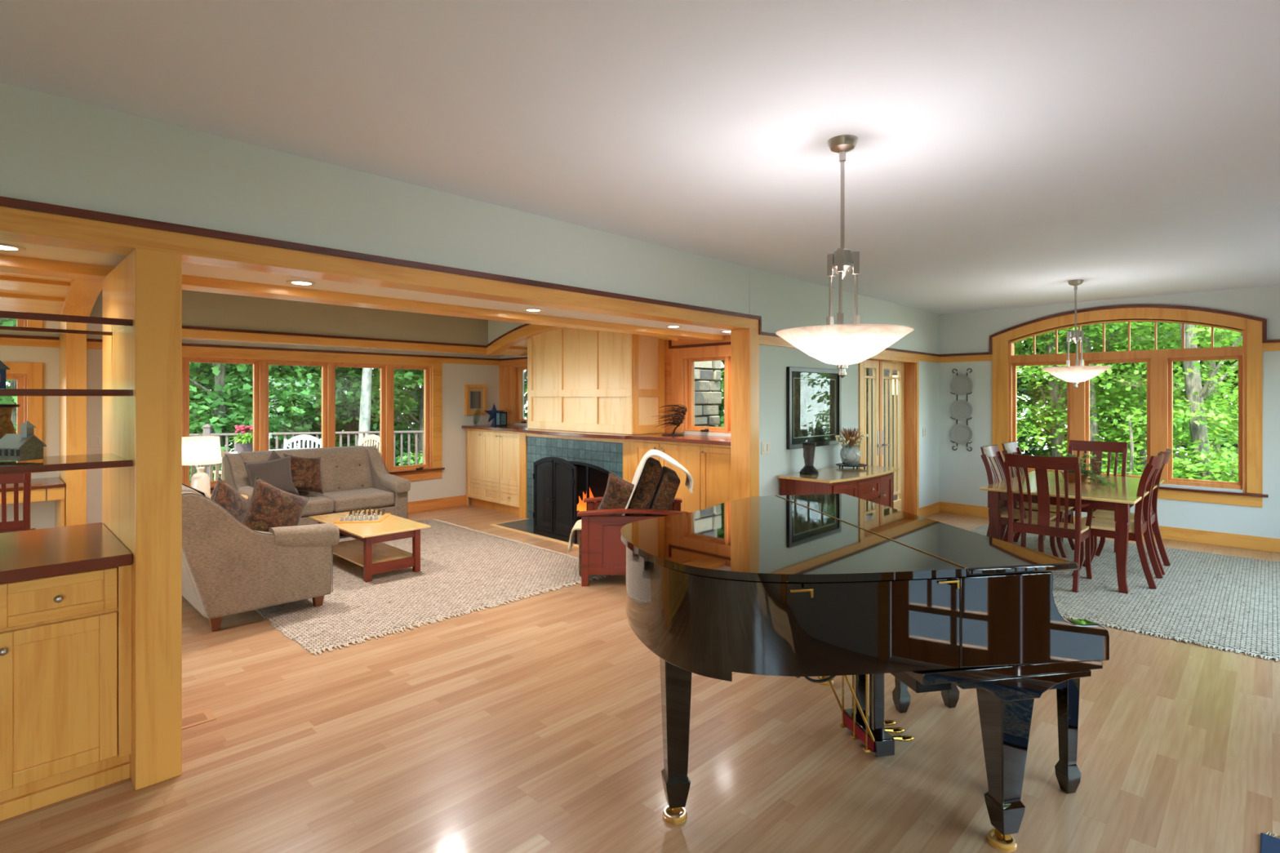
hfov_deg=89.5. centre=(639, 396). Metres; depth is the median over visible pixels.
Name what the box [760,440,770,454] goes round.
switch plate
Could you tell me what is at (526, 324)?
cap
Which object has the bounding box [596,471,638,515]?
throw pillow
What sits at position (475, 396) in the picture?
print
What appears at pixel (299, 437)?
patio chair
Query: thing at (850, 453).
flower vase
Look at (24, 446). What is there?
model schoolhouse
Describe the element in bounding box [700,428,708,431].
window crank
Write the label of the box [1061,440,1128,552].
dining chair
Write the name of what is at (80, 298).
trim
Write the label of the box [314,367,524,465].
tree
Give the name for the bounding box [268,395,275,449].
tree
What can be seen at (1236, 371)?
tree
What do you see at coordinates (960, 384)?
plate
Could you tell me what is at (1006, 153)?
ceiling
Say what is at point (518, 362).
trim
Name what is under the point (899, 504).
door
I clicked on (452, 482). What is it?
wall
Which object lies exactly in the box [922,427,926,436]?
switch plate
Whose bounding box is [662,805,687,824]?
caster
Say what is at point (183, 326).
cap
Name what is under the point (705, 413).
stone chimney
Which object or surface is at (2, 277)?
trim
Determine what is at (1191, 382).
tree
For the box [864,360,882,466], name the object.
door
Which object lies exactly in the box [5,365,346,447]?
tree
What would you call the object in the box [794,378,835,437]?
print
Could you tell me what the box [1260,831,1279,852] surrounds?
rug
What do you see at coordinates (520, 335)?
trim
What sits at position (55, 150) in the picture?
wall
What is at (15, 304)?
ceiling
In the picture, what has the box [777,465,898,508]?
sideboard
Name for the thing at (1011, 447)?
dining chair
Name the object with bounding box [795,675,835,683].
power cable
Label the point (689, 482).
throw blanket
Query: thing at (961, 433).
plate
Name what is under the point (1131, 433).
tree
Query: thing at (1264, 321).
cap
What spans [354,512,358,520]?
chess queen
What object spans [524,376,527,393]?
tree
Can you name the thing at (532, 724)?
floor
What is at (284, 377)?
tree
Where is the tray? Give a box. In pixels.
[835,462,867,469]
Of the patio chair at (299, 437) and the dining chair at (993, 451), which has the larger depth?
the patio chair at (299, 437)
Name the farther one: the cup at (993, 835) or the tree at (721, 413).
the tree at (721, 413)
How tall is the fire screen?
0.890 m
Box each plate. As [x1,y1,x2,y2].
[86,435,102,447]
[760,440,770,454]
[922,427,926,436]
[950,374,972,395]
[950,400,972,420]
[950,423,972,444]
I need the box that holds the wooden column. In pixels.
[102,248,182,790]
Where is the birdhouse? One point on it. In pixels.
(3, 367)
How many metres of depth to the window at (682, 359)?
7.15 m
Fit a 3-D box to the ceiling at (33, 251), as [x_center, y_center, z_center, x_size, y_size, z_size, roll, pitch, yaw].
[-3.173,-0.650,5.107,4.880,0.080,8.060,0,0,44]
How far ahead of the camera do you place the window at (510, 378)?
9.46 m
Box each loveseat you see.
[182,483,339,631]
[223,445,410,525]
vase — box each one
[0,404,20,439]
[799,442,818,475]
[835,427,868,465]
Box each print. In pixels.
[470,391,480,408]
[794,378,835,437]
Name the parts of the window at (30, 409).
frame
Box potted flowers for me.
[229,425,253,453]
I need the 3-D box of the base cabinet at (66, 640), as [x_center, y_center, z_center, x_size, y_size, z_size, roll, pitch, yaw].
[-2.833,1.117,2.409,0.900,0.885,1.381,0,0,44]
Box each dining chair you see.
[980,444,1059,557]
[1001,441,1074,557]
[1004,453,1093,592]
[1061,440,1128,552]
[1071,452,1164,589]
[1090,448,1172,574]
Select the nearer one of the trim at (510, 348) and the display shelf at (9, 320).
the display shelf at (9, 320)
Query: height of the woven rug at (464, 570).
0.016 m
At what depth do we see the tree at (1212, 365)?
13.46 m
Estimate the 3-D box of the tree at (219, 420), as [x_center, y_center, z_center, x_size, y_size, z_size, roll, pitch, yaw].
[-8.939,-0.858,13.011,4.650,7.169,5.702,0,0,42]
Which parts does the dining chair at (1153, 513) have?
leg, leg, seat, rail, leg, leg, crest rail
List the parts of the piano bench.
leg, leg, leg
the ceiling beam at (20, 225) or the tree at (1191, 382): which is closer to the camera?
the ceiling beam at (20, 225)
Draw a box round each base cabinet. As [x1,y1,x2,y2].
[0,564,132,821]
[466,428,524,518]
[631,439,730,512]
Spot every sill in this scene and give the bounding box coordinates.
[210,467,444,489]
[1158,485,1268,497]
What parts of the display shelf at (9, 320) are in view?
glass panel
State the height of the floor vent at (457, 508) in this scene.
0.004 m
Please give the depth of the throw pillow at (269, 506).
4.64 m
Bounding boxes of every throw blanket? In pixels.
[567,519,581,553]
[622,449,693,515]
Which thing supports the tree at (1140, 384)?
on the ground
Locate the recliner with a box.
[577,457,688,586]
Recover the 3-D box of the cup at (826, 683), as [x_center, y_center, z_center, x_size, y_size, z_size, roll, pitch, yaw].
[1.015,1.550,3.535,0.092,0.020,0.092,0,0,-11]
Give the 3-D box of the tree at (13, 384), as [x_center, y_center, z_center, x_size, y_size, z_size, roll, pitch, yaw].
[-10.404,-0.419,10.367,4.708,6.042,5.050,0,0,44]
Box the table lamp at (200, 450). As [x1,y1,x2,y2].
[182,432,222,497]
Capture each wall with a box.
[0,82,938,507]
[0,329,500,528]
[89,289,525,345]
[500,355,730,436]
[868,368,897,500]
[938,284,1279,538]
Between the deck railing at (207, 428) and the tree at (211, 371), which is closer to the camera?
the deck railing at (207, 428)
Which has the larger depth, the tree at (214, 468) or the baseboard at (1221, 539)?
the tree at (214, 468)
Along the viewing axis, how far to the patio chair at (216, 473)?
8.02 m
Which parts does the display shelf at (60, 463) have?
glass panel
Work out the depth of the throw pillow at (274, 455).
6.93 m
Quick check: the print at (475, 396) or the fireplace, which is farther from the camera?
the print at (475, 396)
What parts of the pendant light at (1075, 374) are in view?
rod, rod, rod, lamp shade, rod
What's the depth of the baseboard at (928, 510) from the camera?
8.48 m
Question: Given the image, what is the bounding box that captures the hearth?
[489,518,580,547]
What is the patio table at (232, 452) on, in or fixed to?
on the deck
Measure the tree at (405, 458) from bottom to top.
1.735 m
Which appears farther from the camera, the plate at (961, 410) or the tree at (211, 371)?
the tree at (211, 371)
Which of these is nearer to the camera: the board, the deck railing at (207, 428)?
the board
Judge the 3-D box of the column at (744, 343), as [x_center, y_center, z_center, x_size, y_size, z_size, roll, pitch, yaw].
[0.924,0.485,5.687,0.204,2.150,0.140,0,0,44]
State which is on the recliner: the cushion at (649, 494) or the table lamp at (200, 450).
the cushion at (649, 494)
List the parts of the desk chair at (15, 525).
rail, crest rail, seat, leg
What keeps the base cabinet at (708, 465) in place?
on the floor
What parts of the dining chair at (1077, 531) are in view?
leg, leg, crest rail, rail, seat rail, seat, leg, leg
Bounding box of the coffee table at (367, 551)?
[308,509,431,582]
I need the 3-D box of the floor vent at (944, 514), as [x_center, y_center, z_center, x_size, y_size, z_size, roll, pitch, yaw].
[4.096,1.558,8.473,0.311,0.004,0.110,0,0,44]
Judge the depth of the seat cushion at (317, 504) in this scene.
6.84 m
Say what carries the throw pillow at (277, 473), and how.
on the loveseat at (353, 477)
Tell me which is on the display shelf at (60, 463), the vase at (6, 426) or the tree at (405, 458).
the vase at (6, 426)
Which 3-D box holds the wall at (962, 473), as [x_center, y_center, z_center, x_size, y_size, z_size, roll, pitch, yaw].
[5.546,0.170,7.431,4.370,2.780,0.180,0,0,44]
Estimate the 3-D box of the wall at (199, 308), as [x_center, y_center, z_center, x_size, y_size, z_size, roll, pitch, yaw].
[-2.356,-1.065,6.099,3.700,0.810,4.421,0,0,44]
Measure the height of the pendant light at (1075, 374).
1.038 m
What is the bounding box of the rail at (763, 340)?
[759,334,939,362]
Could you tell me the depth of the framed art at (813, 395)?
6.33 m
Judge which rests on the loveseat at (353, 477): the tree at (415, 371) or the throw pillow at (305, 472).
the throw pillow at (305, 472)
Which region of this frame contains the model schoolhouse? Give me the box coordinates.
[0,420,46,461]
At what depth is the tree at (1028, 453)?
20.75 m
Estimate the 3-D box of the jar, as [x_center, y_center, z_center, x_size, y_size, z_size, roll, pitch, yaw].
[1.563,0.539,5.971,0.116,0.190,0.116,0,0,44]
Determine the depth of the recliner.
5.34 m
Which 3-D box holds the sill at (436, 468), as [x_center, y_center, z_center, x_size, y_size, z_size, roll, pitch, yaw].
[-3.864,0.999,7.882,0.110,0.026,3.180,0,0,44]
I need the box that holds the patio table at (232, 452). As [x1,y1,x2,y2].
[189,448,306,466]
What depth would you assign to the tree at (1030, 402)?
17.40 m
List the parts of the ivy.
stem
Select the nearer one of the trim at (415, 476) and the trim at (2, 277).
the trim at (2, 277)
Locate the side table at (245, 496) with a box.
[209,494,248,499]
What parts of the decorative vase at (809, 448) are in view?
handle, lid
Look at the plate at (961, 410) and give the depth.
8.54 m
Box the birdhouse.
[0,360,10,388]
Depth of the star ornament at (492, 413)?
9.26 m
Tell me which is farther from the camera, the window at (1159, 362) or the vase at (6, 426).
the window at (1159, 362)
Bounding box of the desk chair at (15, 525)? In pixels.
[0,472,35,533]
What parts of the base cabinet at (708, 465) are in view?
panel, door, door, panel, door, panel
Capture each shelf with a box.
[0,310,133,335]
[0,388,133,395]
[0,453,133,474]
[333,539,412,567]
[461,424,730,445]
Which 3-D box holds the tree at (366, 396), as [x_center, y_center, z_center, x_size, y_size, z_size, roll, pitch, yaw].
[-6.999,-0.965,14.601,3.525,6.959,4.473,0,0,44]
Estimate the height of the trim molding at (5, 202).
0.164 m
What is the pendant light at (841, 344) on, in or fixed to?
hanging from the ceiling at (1006, 153)
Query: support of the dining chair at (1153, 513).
on the dining rug at (1231, 603)
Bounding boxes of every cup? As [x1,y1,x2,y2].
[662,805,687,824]
[817,675,834,685]
[986,829,1017,852]
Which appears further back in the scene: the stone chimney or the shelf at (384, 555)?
the stone chimney
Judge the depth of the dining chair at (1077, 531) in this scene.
5.33 m
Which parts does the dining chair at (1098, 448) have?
leg, leg, seat rail, crest rail, leg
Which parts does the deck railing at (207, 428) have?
post, rail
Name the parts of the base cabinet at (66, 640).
knob, panel, panel, knob, drawer, door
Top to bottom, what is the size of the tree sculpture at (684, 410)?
0.330 m
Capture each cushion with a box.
[298,493,333,516]
[315,487,394,511]
[626,457,662,515]
[646,466,679,515]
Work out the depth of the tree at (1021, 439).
18.12 m
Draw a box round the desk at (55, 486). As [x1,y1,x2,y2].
[0,476,65,527]
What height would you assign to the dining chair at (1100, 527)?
1.074 m
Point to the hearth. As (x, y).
(526, 526)
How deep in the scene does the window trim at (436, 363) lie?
8.01 m
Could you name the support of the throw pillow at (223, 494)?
on the loveseat at (229, 566)
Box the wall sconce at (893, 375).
[892,373,897,395]
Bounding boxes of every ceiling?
[0,0,1279,314]
[0,240,732,355]
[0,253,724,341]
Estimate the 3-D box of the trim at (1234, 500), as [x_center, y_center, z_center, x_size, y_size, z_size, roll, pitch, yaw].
[5.416,1.065,7.421,2.498,0.111,0.024,0,0,44]
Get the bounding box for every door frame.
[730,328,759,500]
[858,355,919,515]
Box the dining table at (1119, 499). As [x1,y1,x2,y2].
[979,471,1164,593]
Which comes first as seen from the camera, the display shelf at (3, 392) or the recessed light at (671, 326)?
the display shelf at (3, 392)
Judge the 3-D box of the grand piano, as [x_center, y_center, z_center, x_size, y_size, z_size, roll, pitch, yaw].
[0.698,1.060,2.854,1.599,1.000,1.607,0,0,-11]
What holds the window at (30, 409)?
in the wall at (452, 482)
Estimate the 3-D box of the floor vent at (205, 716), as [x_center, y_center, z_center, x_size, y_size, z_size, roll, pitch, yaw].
[-2.218,1.558,3.053,0.140,0.004,0.341,0,0,44]
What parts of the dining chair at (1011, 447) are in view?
leg, crest rail, leg, seat rail, seat, leg, leg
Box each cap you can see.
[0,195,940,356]
[0,333,499,360]
[182,325,486,347]
[486,323,530,347]
[668,339,730,348]
[940,304,1279,356]
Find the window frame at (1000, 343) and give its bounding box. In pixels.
[991,307,1262,493]
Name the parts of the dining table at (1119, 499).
leg, leg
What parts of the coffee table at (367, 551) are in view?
leg, leg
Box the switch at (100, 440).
[97,438,102,444]
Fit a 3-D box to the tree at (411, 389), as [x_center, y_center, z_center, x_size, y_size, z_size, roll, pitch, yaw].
[-10.927,-1.868,27.564,10.757,13.147,9.440,0,0,44]
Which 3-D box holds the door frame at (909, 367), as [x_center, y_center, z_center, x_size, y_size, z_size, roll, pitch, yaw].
[2.893,0.542,7.723,0.250,2.035,1.645,0,0,44]
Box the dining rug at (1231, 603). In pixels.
[970,524,1279,662]
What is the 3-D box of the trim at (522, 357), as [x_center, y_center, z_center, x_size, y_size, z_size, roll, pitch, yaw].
[-1.652,-0.554,9.234,1.280,0.028,0.035,0,0,44]
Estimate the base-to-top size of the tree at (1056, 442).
8.180 m
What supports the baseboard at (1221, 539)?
attached to the wall at (962, 473)
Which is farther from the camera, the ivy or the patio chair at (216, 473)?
the patio chair at (216, 473)
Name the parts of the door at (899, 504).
handle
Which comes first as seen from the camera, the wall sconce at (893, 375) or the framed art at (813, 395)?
the framed art at (813, 395)
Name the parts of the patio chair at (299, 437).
leg, crest rail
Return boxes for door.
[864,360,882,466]
[882,361,904,511]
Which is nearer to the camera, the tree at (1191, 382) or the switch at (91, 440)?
the switch at (91, 440)
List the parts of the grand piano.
leg, lid, brace rod, pedal rod, pedal rod, brace rod, pedal rod, post, lid, leg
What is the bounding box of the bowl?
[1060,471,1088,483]
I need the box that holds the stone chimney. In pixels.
[694,360,721,426]
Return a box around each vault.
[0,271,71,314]
[497,338,527,355]
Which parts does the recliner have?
panel, frame, frame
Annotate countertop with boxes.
[0,522,132,584]
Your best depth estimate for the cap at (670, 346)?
6.99 m
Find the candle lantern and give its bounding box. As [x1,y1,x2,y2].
[495,412,506,426]
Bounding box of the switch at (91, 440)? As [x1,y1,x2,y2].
[89,438,93,444]
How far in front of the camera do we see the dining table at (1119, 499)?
5.54 m
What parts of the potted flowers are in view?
pot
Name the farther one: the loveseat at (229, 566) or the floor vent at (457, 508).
the floor vent at (457, 508)
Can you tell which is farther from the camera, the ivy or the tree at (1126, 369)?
the tree at (1126, 369)
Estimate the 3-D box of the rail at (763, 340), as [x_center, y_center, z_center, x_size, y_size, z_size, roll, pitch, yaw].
[2.548,-0.504,7.218,0.023,0.084,4.320,0,0,44]
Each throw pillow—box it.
[210,476,249,521]
[240,475,309,531]
[244,454,298,494]
[267,450,280,461]
[283,453,323,493]
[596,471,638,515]
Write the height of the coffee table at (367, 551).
0.405 m
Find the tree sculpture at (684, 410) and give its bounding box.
[651,404,687,435]
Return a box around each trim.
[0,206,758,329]
[0,275,70,302]
[0,337,499,468]
[60,279,102,316]
[182,328,486,354]
[210,470,441,494]
[485,324,677,355]
[498,334,730,433]
[499,356,527,360]
[506,346,527,350]
[996,477,1262,507]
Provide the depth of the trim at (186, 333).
7.23 m
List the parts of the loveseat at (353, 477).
arm, backrest, arm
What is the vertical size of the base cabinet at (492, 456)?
1.112 m
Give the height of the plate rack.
1.088 m
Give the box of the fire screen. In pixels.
[533,457,577,543]
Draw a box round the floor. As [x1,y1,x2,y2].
[0,504,1279,852]
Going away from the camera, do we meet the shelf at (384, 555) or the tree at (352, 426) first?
the shelf at (384, 555)
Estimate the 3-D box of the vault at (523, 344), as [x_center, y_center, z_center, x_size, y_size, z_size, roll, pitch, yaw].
[-0.635,-0.778,7.871,3.340,0.395,0.560,0,0,44]
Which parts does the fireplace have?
opening frame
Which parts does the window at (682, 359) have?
frame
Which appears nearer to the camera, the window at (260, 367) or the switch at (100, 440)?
the switch at (100, 440)
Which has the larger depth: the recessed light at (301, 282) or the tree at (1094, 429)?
the tree at (1094, 429)
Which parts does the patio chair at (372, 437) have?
crest rail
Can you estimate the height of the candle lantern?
0.195 m
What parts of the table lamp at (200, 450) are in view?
lamp shade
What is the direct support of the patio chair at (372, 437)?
on the deck
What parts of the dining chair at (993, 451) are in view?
leg, crest rail, leg, rail, seat rail, seat, leg, leg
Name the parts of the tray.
plate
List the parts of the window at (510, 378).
casing, frame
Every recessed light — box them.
[0,243,26,251]
[286,280,316,285]
[523,308,543,311]
[665,325,681,328]
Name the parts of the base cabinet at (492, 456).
panel, door, panel, door, door, panel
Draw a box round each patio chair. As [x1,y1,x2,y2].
[190,449,231,482]
[283,434,321,448]
[360,434,379,452]
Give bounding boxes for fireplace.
[519,432,631,520]
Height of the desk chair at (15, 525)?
0.976 m
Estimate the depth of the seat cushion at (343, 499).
7.25 m
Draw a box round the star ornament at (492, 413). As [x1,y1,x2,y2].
[484,403,503,425]
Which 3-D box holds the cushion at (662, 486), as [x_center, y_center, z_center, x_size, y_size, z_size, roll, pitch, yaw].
[0.171,0.942,5.700,0.333,0.608,0.600,0,0,-1]
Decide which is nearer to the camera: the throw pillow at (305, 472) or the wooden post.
the wooden post
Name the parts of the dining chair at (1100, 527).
leg, leg, seat, seat rail, rail, leg, leg, crest rail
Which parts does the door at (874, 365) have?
handle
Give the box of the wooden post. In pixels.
[59,333,86,526]
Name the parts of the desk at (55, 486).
drawer, drawer, panel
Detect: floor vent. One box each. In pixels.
[182,708,216,729]
[443,506,464,510]
[938,513,965,517]
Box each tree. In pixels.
[0,362,191,433]
[0,362,349,482]
[2,362,314,481]
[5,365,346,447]
[189,363,379,475]
[189,444,283,479]
[190,365,420,466]
[204,368,421,457]
[207,363,423,445]
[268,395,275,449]
[290,367,421,465]
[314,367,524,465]
[393,368,527,465]
[395,450,422,466]
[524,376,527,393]
[711,360,724,426]
[711,366,1046,430]
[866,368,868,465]
[1013,321,1238,478]
[1013,321,1238,481]
[1013,322,1235,479]
[1015,321,1242,463]
[1017,321,1242,478]
[1017,328,1234,471]
[1042,321,1242,482]
[1048,321,1242,474]
[1089,419,1238,482]
[1233,335,1239,461]
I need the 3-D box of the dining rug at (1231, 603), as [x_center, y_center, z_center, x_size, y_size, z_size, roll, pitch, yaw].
[4.233,1.552,5.575,3.277,0.016,3.238,0,0,44]
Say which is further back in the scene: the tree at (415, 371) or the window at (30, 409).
the tree at (415, 371)
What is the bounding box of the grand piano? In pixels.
[620,493,1109,852]
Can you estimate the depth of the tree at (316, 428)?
16.61 m
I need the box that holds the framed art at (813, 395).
[786,366,841,449]
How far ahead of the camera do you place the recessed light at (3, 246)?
2.77 m
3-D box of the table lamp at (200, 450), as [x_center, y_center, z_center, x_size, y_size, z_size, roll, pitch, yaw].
[-4.131,0.649,6.073,0.336,0.625,0.336,0,0,44]
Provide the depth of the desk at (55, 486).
5.64 m
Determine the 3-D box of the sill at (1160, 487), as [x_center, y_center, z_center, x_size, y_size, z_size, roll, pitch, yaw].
[5.419,0.997,7.423,2.580,0.026,0.130,0,0,44]
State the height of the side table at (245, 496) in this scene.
0.598 m
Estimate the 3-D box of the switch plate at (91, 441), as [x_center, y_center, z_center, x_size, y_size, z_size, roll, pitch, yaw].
[-5.353,0.440,6.360,0.012,0.114,0.140,0,0,44]
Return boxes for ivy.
[1051,451,1118,485]
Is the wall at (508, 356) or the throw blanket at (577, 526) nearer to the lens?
the throw blanket at (577, 526)
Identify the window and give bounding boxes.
[2,361,42,473]
[182,356,431,487]
[498,365,527,424]
[671,344,730,433]
[939,319,1279,492]
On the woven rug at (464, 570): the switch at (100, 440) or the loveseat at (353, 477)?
the loveseat at (353, 477)
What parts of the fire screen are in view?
door, door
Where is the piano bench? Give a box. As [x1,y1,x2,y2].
[892,676,1081,794]
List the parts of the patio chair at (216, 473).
crest rail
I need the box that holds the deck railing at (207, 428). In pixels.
[189,423,423,478]
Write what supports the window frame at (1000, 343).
attached to the wall at (962, 473)
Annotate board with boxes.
[333,513,391,523]
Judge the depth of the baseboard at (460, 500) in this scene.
8.94 m
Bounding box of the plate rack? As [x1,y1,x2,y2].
[950,368,972,451]
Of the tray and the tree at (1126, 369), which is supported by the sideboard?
the tray
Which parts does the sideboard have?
leg, leg, door, drawer, drawer, door, leg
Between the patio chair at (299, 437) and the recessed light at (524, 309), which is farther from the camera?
the patio chair at (299, 437)
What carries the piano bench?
on the floor
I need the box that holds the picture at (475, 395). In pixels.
[464,384,486,415]
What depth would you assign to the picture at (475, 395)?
9.36 m
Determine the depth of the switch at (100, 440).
6.38 m
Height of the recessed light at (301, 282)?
0.007 m
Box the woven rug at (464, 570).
[253,519,608,655]
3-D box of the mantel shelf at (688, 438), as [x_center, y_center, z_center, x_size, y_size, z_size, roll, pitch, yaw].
[-0.656,0.428,7.692,4.820,0.037,0.785,0,0,44]
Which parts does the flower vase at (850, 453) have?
handle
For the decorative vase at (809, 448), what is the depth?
5.92 m
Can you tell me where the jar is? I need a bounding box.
[802,444,815,466]
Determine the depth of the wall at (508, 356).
9.25 m
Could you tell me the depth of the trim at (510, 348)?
8.79 m
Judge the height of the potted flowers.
0.424 m
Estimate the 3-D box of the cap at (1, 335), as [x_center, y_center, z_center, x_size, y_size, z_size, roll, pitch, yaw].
[-4.907,-0.554,6.805,0.033,0.028,8.060,0,0,44]
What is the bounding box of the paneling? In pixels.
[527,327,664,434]
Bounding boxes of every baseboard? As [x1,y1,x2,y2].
[406,494,466,513]
[919,502,939,517]
[938,501,1279,552]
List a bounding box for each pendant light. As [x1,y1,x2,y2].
[775,134,914,377]
[1040,279,1112,388]
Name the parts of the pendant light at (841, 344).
rod, rod, rod, lamp shade, rod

